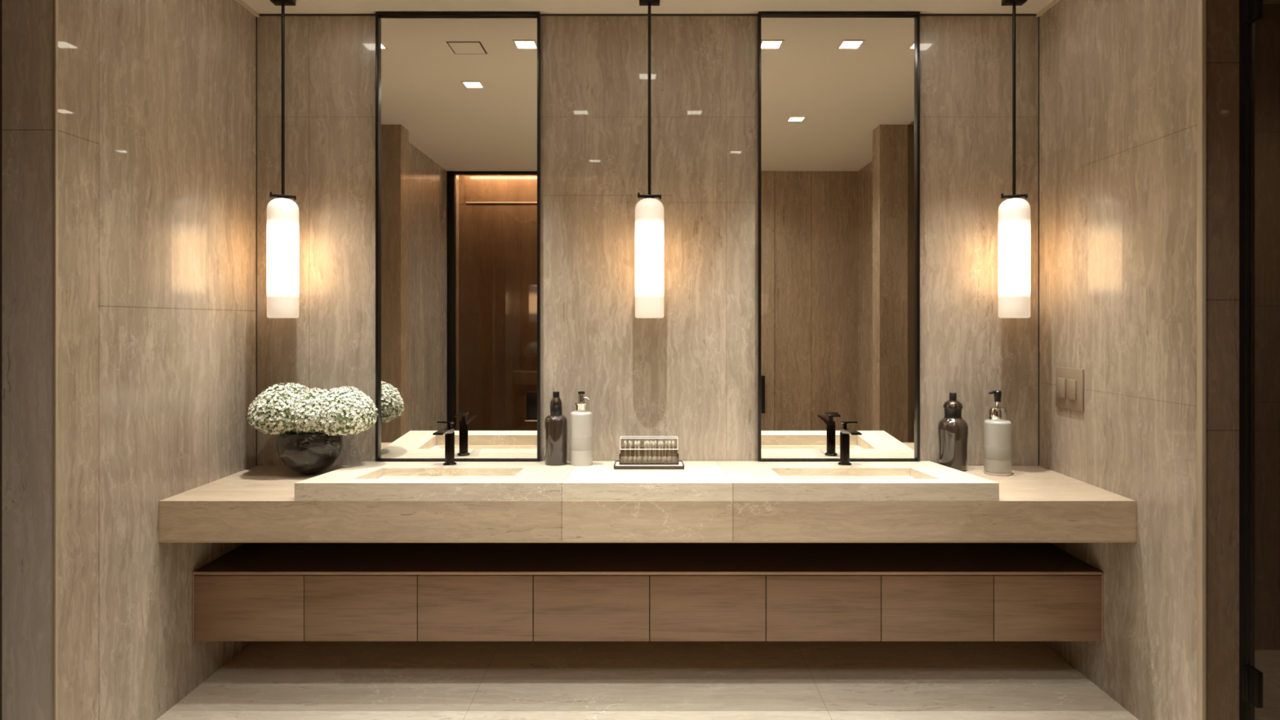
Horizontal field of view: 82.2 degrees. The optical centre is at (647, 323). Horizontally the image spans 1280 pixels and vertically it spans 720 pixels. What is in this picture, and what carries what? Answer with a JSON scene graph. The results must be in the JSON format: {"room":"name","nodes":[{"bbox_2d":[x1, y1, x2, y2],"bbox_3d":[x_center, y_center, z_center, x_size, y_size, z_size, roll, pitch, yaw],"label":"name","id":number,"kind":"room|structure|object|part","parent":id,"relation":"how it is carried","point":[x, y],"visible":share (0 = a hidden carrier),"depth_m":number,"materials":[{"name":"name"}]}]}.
{"room":"bathroom","nodes":[
{"label":"bathroom","id":0,"kind":"room"},
{"bbox_2d":[1,0,256,719],"bbox_3d":[-1.685,0.014,2.492,0.170,2.556,1.016,0,0,0],"label":"wall","id":1,"kind":"structure","parent":0,"point":[157,99],"depth_m":2.22,"materials":[{"name":"stone"}]},
{"bbox_2d":[53,0,57,719],"bbox_3d":[-1.602,0.014,1.984,0.008,2.556,0.008,0,0,0],"label":"trim","id":2,"kind":"structure","parent":1,"relation":"attached to","point":[55,2],"depth_m":1.98,"materials":[{"name":"black metal"}]},
{"bbox_2d":[235,0,259,17],"bbox_3d":[-1.594,-1.258,2.500,0.012,0.012,1.000,0,0,0],"label":"trim","id":3,"kind":"structure","parent":1,"relation":"attached to","point":[242,2],"depth_m":2.92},
{"bbox_2d":[256,17,257,465],"bbox_3d":[-1.599,0.018,2.998,0.002,2.549,0.004,0,0,0],"label":"trim","id":4,"kind":"structure","parent":1,"relation":"attached to","point":[256,17],"depth_m":3.00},
{"bbox_2d":[257,15,1038,639],"bbox_3d":[0.015,0.014,3.060,3.570,2.556,0.120,0,0,0],"label":"wall","id":5,"kind":"structure","parent":0,"point":[690,373],"depth_m":3.00,"materials":[{"name":"stone"}]},
{"bbox_2d":[375,12,540,461],"bbox_3d":[-0.770,-0.350,2.982,0.666,1.820,0.025,0,0,0],"label":"framed mirror","id":6,"kind":"object","parent":5,"relation":"attached to","point":[458,94],"visible":1,"depth_m":2.99,"materials":[{"name":"black metal"}]},
{"bbox_2d":[258,13,1036,15],"bbox_3d":[0.000,-1.260,2.998,3.200,0.007,0.004,0,0,0],"label":"trim","id":7,"kind":"structure","parent":5,"relation":"attached to","point":[259,14],"depth_m":3.00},
{"bbox_2d":[159,461,1136,542],"bbox_3d":[0.000,0.621,2.697,3.198,0.194,0.597,0,0,0],"label":"countertop","id":8,"kind":"structure","parent":5,"relation":"attached to","point":[364,501],"depth_m":2.40,"materials":[{"name":"stone"}]},
{"bbox_2d":[276,432,342,474],"bbox_3d":[-1.304,0.499,2.839,0.235,0.166,0.235,0,0,0],"label":"vase","id":9,"kind":"object","parent":8,"relation":"on","point":[304,454],"visible":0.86,"depth_m":2.75,"materials":[{"name":"black glass"}]},
{"bbox_2d":[247,381,309,435],"bbox_3d":[-1.398,0.369,2.834,0.268,0.291,0.267,0,0,-32],"label":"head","id":10,"kind":"object","parent":9,"relation":"in","point":[271,415],"visible":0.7,"depth_m":2.74},
{"bbox_2d":[289,387,331,435],"bbox_3d":[-1.290,0.380,2.839,0.232,0.265,0.240,0,0,-45],"label":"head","id":11,"kind":"object","parent":9,"relation":"in","point":[305,424],"visible":0.52,"depth_m":2.75},
{"bbox_2d":[315,386,378,435],"bbox_3d":[-1.171,0.377,2.834,0.248,0.275,0.249,0,0,-32],"label":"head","id":12,"kind":"object","parent":9,"relation":"in","point":[345,411],"visible":0.97,"depth_m":2.76},
{"bbox_2d":[432,421,456,465],"bbox_3d":[-0.783,0.468,2.811,0.064,0.175,0.191,0,0,0],"label":"faucet","id":13,"kind":"object","parent":8,"relation":"on","point":[449,433],"visible":1,"depth_m":2.86,"materials":[{"name":"black metal"}]},
{"bbox_3d":[-0.777,0.422,2.805,0.040,0.029,0.181,0,0,0],"label":"spout","id":14,"kind":"part","parent":13,"relation":"part of","materials":[{"name":"black metal"}]},
{"bbox_3d":[-0.789,0.405,2.864,0.052,0.050,0.057,0,0,0],"label":"lever","id":15,"kind":"part","parent":13,"relation":"part of","materials":[{"name":"black metal"}]},
{"bbox_2d":[379,475,513,478],"bbox_3d":[-0.736,0.630,2.638,0.533,0.104,0.273,0,0,0],"label":"sink basin","id":16,"kind":"object","parent":8,"relation":"in","point":[380,477],"depth_m":2.76,"materials":[{"name":"beige stone"}]},
{"bbox_2d":[544,391,567,466],"bbox_3d":[-0.360,0.412,2.885,0.089,0.286,0.089,0,0,0],"label":"pump bottle","id":17,"kind":"object","parent":8,"relation":"on","point":[556,423],"visible":1,"depth_m":2.85,"materials":[{"name":"black plastic"}]},
{"bbox_2d":[569,391,592,466],"bbox_3d":[-0.259,0.410,2.870,0.088,0.288,0.088,0,0,0],"label":"pump bottle","id":18,"kind":"object","parent":8,"relation":"on","point":[581,420],"visible":1,"depth_m":2.83,"materials":[{"name":"white ceramic"}]},
{"bbox_2d":[613,460,684,469],"bbox_3d":[0.005,0.543,2.811,0.264,0.023,0.150,0,0,0],"label":"tray","id":19,"kind":"object","parent":8,"relation":"on","point":[616,466],"visible":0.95,"depth_m":2.74,"materials":[{"name":"grey metal"}]},
{"bbox_2d":[618,435,679,465],"bbox_3d":[0.005,0.488,2.818,0.226,0.106,0.085,0,0,0],"label":"clear box","id":20,"kind":"object","parent":19,"relation":"on","point":[620,462],"visible":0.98,"depth_m":2.79,"materials":[{"name":"plastic"}]},
{"bbox_2d":[623,441,626,462],"bbox_3d":[-0.087,0.491,2.805,0.010,0.079,0.015,0,0,30],"label":"cotton swab","id":21,"kind":"object","parent":20,"relation":"in","point":[624,442],"visible":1,"depth_m":2.80,"materials":[{"name":"fabric"}]},
{"bbox_2d":[628,441,632,462],"bbox_3d":[-0.066,0.491,2.805,0.017,0.079,0.010,0,0,-43],"label":"cotton swab","id":22,"kind":"object","parent":20,"relation":"in","point":[630,442],"visible":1,"depth_m":2.80,"materials":[{"name":"fabric"}]},
{"bbox_2d":[633,441,636,462],"bbox_3d":[-0.047,0.491,2.805,0.016,0.079,0.010,0,0,-44],"label":"cotton swab","id":23,"kind":"object","parent":20,"relation":"in","point":[635,442],"visible":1,"depth_m":2.80,"materials":[{"name":"paper"}]},
{"bbox_2d":[636,441,639,462],"bbox_3d":[-0.036,0.491,2.805,0.010,0.079,0.015,0,0,-5],"label":"cotton swab","id":24,"kind":"object","parent":20,"relation":"in","point":[637,442],"visible":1,"depth_m":2.80,"materials":[{"name":"paper"}]},
{"bbox_2d":[643,441,646,462],"bbox_3d":[-0.010,0.491,2.805,0.010,0.079,0.015,0,0,20],"label":"cotton swab","id":25,"kind":"object","parent":20,"relation":"in","point":[645,442],"visible":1,"depth_m":2.80,"materials":[{"name":"paper"}]},
{"bbox_2d":[645,440,648,461],"bbox_3d":[-0.005,0.493,2.831,0.010,0.079,0.016,0,0,42],"label":"cotton swab","id":26,"kind":"object","parent":20,"relation":"in","point":[646,441],"visible":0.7,"depth_m":2.83,"materials":[{"name":"paper"}]},
{"bbox_2d":[647,441,650,462],"bbox_3d":[0.005,0.491,2.805,0.010,0.079,0.016,0,0,-43],"label":"cotton swab","id":27,"kind":"object","parent":20,"relation":"in","point":[648,442],"visible":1,"depth_m":2.80,"materials":[{"name":"paper"}]},
{"bbox_3d":[0.005,0.460,2.821,0.218,0.042,0.074,0,-4,0],"label":"lid","id":28,"kind":"part","parent":20,"relation":"part of","materials":[{"name":"clear plastic"}]},
{"bbox_2d":[649,440,652,459],"bbox_3d":[0.011,0.493,2.831,0.017,0.079,0.010,0,0,-42],"label":"cotton swab","id":29,"kind":"object","parent":20,"relation":"in","point":[651,442],"visible":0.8,"depth_m":2.83,"materials":[{"name":"paper"}]},
{"bbox_2d":[651,441,655,462],"bbox_3d":[0.022,0.491,2.805,0.010,0.079,0.015,0,0,-32],"label":"cotton swab","id":30,"kind":"object","parent":20,"relation":"in","point":[652,442],"visible":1,"depth_m":2.80,"materials":[{"name":"fabric"}]},
{"bbox_2d":[653,440,657,461],"bbox_3d":[0.029,0.493,2.831,0.010,0.079,0.015,0,0,23],"label":"cotton swab","id":31,"kind":"object","parent":20,"relation":"in","point":[655,442],"visible":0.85,"depth_m":2.83,"materials":[{"name":"paper"}]},
{"bbox_2d":[657,441,660,462],"bbox_3d":[0.043,0.491,2.805,0.010,0.079,0.015,0,0,10],"label":"cotton swab","id":32,"kind":"object","parent":20,"relation":"in","point":[659,442],"visible":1,"depth_m":2.80,"materials":[{"name":"paper"}]},
{"bbox_2d":[660,441,664,462],"bbox_3d":[0.057,0.491,2.805,0.010,0.079,0.016,0,0,-35],"label":"cotton swab","id":33,"kind":"object","parent":20,"relation":"in","point":[661,442],"visible":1,"depth_m":2.80,"materials":[{"name":"fabric"}]},
{"bbox_2d":[663,440,667,461],"bbox_3d":[0.069,0.493,2.831,0.017,0.079,0.010,0,0,-41],"label":"cotton swab","id":34,"kind":"object","parent":20,"relation":"in","point":[666,442],"visible":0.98,"depth_m":2.83,"materials":[{"name":"fabric"}]},
{"bbox_2d":[666,441,671,462],"bbox_3d":[0.082,0.491,2.805,0.016,0.079,0.010,0,0,-45],"label":"cotton swab","id":35,"kind":"object","parent":20,"relation":"in","point":[669,442],"visible":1,"depth_m":2.80,"materials":[{"name":"fabric"}]},
{"bbox_2d":[671,441,675,462],"bbox_3d":[0.099,0.491,2.805,0.010,0.079,0.016,0,0,-40],"label":"cotton swab","id":36,"kind":"object","parent":20,"relation":"in","point":[673,442],"visible":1,"depth_m":2.80,"materials":[{"name":"paper"}]},
{"bbox_2d":[780,475,913,478],"bbox_3d":[0.729,0.630,2.638,0.530,0.104,0.273,0,0,0],"label":"sink basin","id":37,"kind":"object","parent":8,"relation":"in","point":[784,477],"depth_m":2.76,"materials":[{"name":"beige stone"}]},
{"bbox_2d":[838,421,862,465],"bbox_3d":[0.780,0.468,2.811,0.064,0.175,0.191,0,0,0],"label":"faucet","id":38,"kind":"object","parent":8,"relation":"on","point":[845,433],"visible":1,"depth_m":2.86,"materials":[{"name":"black metal"}]},
{"bbox_3d":[0.786,0.405,2.864,0.052,0.050,0.057,0,0,0],"label":"lever","id":39,"kind":"part","parent":38,"relation":"part of","materials":[{"name":"black metal"}]},
{"bbox_3d":[0.774,0.422,2.805,0.040,0.029,0.181,0,0,0],"label":"spout","id":40,"kind":"part","parent":38,"relation":"part of","materials":[{"name":"black metal"}]},
{"bbox_2d":[937,392,968,471],"bbox_3d":[1.216,0.429,2.922,0.113,0.305,0.113,0,0,0],"label":"bottle","id":41,"kind":"object","parent":8,"relation":"on","point":[953,429],"visible":0.9,"depth_m":2.88,"materials":[{"name":"black plastic"}]},
{"bbox_2d":[983,390,1012,475],"bbox_3d":[1.353,0.420,2.835,0.098,0.323,0.098,0,0,0],"label":"soap dispenser","id":42,"kind":"object","parent":8,"relation":"on","point":[997,448],"visible":1,"depth_m":2.80,"materials":[{"name":"white ceramic"}]},
{"bbox_2d":[192,542,1103,641],"bbox_3d":[0.003,0.995,2.784,3.200,0.245,0.422,0,0,0],"label":"vanity cabinet","id":43,"kind":"object","parent":5,"relation":"attached to","point":[253,592],"visible":0.95,"depth_m":2.58,"materials":[{"name":"brown wood"}]},
{"bbox_3d":[-1.401,1.002,2.585,0.386,0.230,0.020,0,0,0],"label":"drawer","id":44,"kind":"part","parent":43,"relation":"part of","materials":[{"name":"brown wood"}]},
{"bbox_3d":[-1.008,1.002,2.585,0.395,0.230,0.020,0,0,0],"label":"drawer","id":45,"kind":"part","parent":43,"relation":"part of","materials":[{"name":"brown wood"}]},
{"bbox_3d":[-0.606,1.002,2.585,0.404,0.230,0.020,0,0,0],"label":"drawer","id":46,"kind":"part","parent":43,"relation":"part of","materials":[{"name":"brown wood"}]},
{"bbox_3d":[-0.198,1.002,2.585,0.406,0.230,0.020,0,0,0],"label":"drawer","id":47,"kind":"part","parent":43,"relation":"part of","materials":[{"name":"brown wood"}]},
{"bbox_3d":[0.000,0.877,2.784,3.194,0.011,0.422,0,0,0],"label":"panel","id":48,"kind":"part","parent":43,"relation":"part of","materials":[{"name":"brown wood"}]},
{"bbox_3d":[0.211,1.002,2.585,0.406,0.230,0.020,0,0,0],"label":"drawer","id":49,"kind":"part","parent":43,"relation":"part of","materials":[{"name":"brown wood"}]},
{"bbox_3d":[0.618,1.002,2.585,0.402,0.230,0.020,0,0,0],"label":"drawer","id":50,"kind":"part","parent":43,"relation":"part of","materials":[{"name":"brown wood"}]},
{"bbox_3d":[1.018,1.002,2.585,0.392,0.230,0.020,0,0,0],"label":"drawer","id":51,"kind":"part","parent":43,"relation":"part of","materials":[{"name":"brown wood"}]},
{"bbox_3d":[1.410,1.002,2.585,0.386,0.230,0.020,0,0,0],"label":"drawer","id":52,"kind":"part","parent":43,"relation":"part of","materials":[{"name":"brown wood"}]},
{"bbox_2d":[757,11,919,461],"bbox_3d":[0.776,-0.351,2.982,0.654,1.822,0.025,0,0,0],"label":"framed mirror","id":53,"kind":"object","parent":5,"relation":"attached to","point":[838,92],"visible":1,"depth_m":2.99,"materials":[{"name":"black metal"}]},
{"bbox_2d":[156,639,1279,719],"bbox_3d":[0.550,1.352,1.210,5.100,0.120,3.820,0,0,0],"label":"floor","id":54,"kind":"structure","parent":0,"point":[304,680],"depth_m":2.63,"materials":[{"name":"stone"}]},
{"bbox_2d":[242,0,1279,13],"bbox_3d":[0.550,-1.284,1.210,5.100,0.040,3.820,0,0,0],"label":"ceiling","id":55,"kind":"structure","parent":0,"point":[260,6],"depth_m":2.93,"materials":[{"name":"paint"}]},
{"bbox_2d":[266,0,298,318],"bbox_3d":[-1.417,-0.642,2.850,0.113,1.244,0.113,0,0,0],"label":"pendant lamp","id":56,"kind":"object","parent":55,"relation":"hanging from","point":[282,212],"visible":1,"depth_m":2.81,"materials":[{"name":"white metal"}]},
{"bbox_3d":[-1.417,-0.253,2.850,0.113,0.465,0.113,0,0,0],"label":"lamp shade","id":57,"kind":"part","parent":56,"relation":"part of","materials":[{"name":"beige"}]},
{"bbox_3d":[-1.417,-0.870,2.850,0.012,0.749,0.012,0,0,0],"label":"stem","id":58,"kind":"part","parent":56,"relation":"part of","materials":[{"name":"black metal"}]},
{"bbox_2d":[635,0,663,318],"bbox_3d":[0.007,-0.642,2.850,0.113,1.244,0.113,0,0,0],"label":"pendant lamp","id":59,"kind":"object","parent":55,"relation":"hanging from","point":[649,211],"visible":1,"depth_m":2.81,"materials":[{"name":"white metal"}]},
{"bbox_3d":[0.007,-0.253,2.850,0.113,0.465,0.113,0,0,0],"label":"lamp shade","id":60,"kind":"part","parent":59,"relation":"part of","materials":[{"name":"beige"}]},
{"bbox_3d":[0.007,-0.870,2.850,0.012,0.749,0.012,0,0,0],"label":"stem","id":61,"kind":"part","parent":59,"relation":"part of","materials":[{"name":"black metal"}]},
{"bbox_2d":[998,0,1030,318],"bbox_3d":[1.424,-0.642,2.850,0.113,1.244,0.113,0,0,0],"label":"pendant lamp","id":62,"kind":"object","parent":55,"relation":"hanging from","point":[1014,212],"visible":1,"depth_m":2.81,"materials":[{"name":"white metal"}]},
{"bbox_3d":[1.424,-0.870,2.850,0.012,0.749,0.012,0,0,0],"label":"stem","id":63,"kind":"part","parent":62,"relation":"part of","materials":[{"name":"black metal"}]},
{"bbox_3d":[1.424,-0.253,2.850,0.113,0.465,0.113,0,0,0],"label":"lamp shade","id":64,"kind":"part","parent":62,"relation":"part of","materials":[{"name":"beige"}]},
{"bbox_2d":[1039,0,1239,719],"bbox_3d":[1.661,0.014,2.567,0.122,2.556,0.865,0,0,0],"label":"wall","id":65,"kind":"structure","parent":0,"point":[1117,78],"depth_m":2.37,"materials":[{"name":"stone"}]},
{"bbox_2d":[1038,16,1039,465],"bbox_3d":[1.599,0.018,2.998,0.002,2.549,0.004,0,0,0],"label":"trim","id":66,"kind":"structure","parent":65,"relation":"attached to","point":[1038,16],"depth_m":3.00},
{"bbox_2d":[1035,0,1060,17],"bbox_3d":[1.594,-1.258,2.570,0.012,0.012,0.860,0,0,0],"label":"trim","id":67,"kind":"structure","parent":65,"relation":"attached to","point":[1053,2],"depth_m":2.92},
{"bbox_2d":[1055,366,1084,412],"bbox_3d":[1.593,0.247,2.775,0.015,0.156,0.176,0,0,0],"label":"wall switch","id":68,"kind":"object","parent":65,"relation":"attached to","point":[1069,382],"visible":1,"depth_m":2.76,"materials":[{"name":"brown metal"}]},
{"bbox_2d":[1196,0,1205,719],"bbox_3d":[1.604,0.014,2.124,0.012,2.556,0.021,0,0,0],"label":"trim","id":69,"kind":"structure","parent":65,"relation":"attached to","point":[1201,4],"depth_m":2.12,"materials":[{"name":"black metal"}]},
{"bbox_2d":[1239,0,1254,719],"bbox_3d":[1.737,0.014,2.158,0.030,2.556,0.084,0,0,0],"label":"trim","id":70,"kind":"structure","parent":65,"relation":"attached to","point":[1242,27],"depth_m":2.12,"materials":[{"name":"black metal"}]},
{"bbox_2d":[1242,0,1262,719],"bbox_3d":[1.683,0.014,1.724,0.026,2.540,0.780,0,0,6],"label":"door","id":71,"kind":"structure","parent":65,"relation":"in","point":[1252,10],"depth_m":2.10,"materials":[{"name":"black metal"}]},
{"bbox_2d":[1254,3,1279,649],"bbox_3d":[2.411,0.014,3.010,1.378,2.556,0.220,0,0,0],"label":"wall","id":72,"kind":"structure","parent":0,"point":[1267,29],"depth_m":2.90,"materials":[{"name":"brown stone"}]},
{"bbox_3d":[-1.840,0.014,2.215,0.120,2.556,1.810,0,0,0],"label":"wall","id":73,"kind":"structure","parent":0,"visible":0},
{"bbox_2d":[0,0,1,719],"bbox_3d":[-1.740,0.015,1.647,0.079,2.555,0.671,0,0,0],"label":"door","id":74,"kind":"structure","parent":73,"relation":"in","point":[0,0],"depth_m":1.98,"materials":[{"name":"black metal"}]}
]}

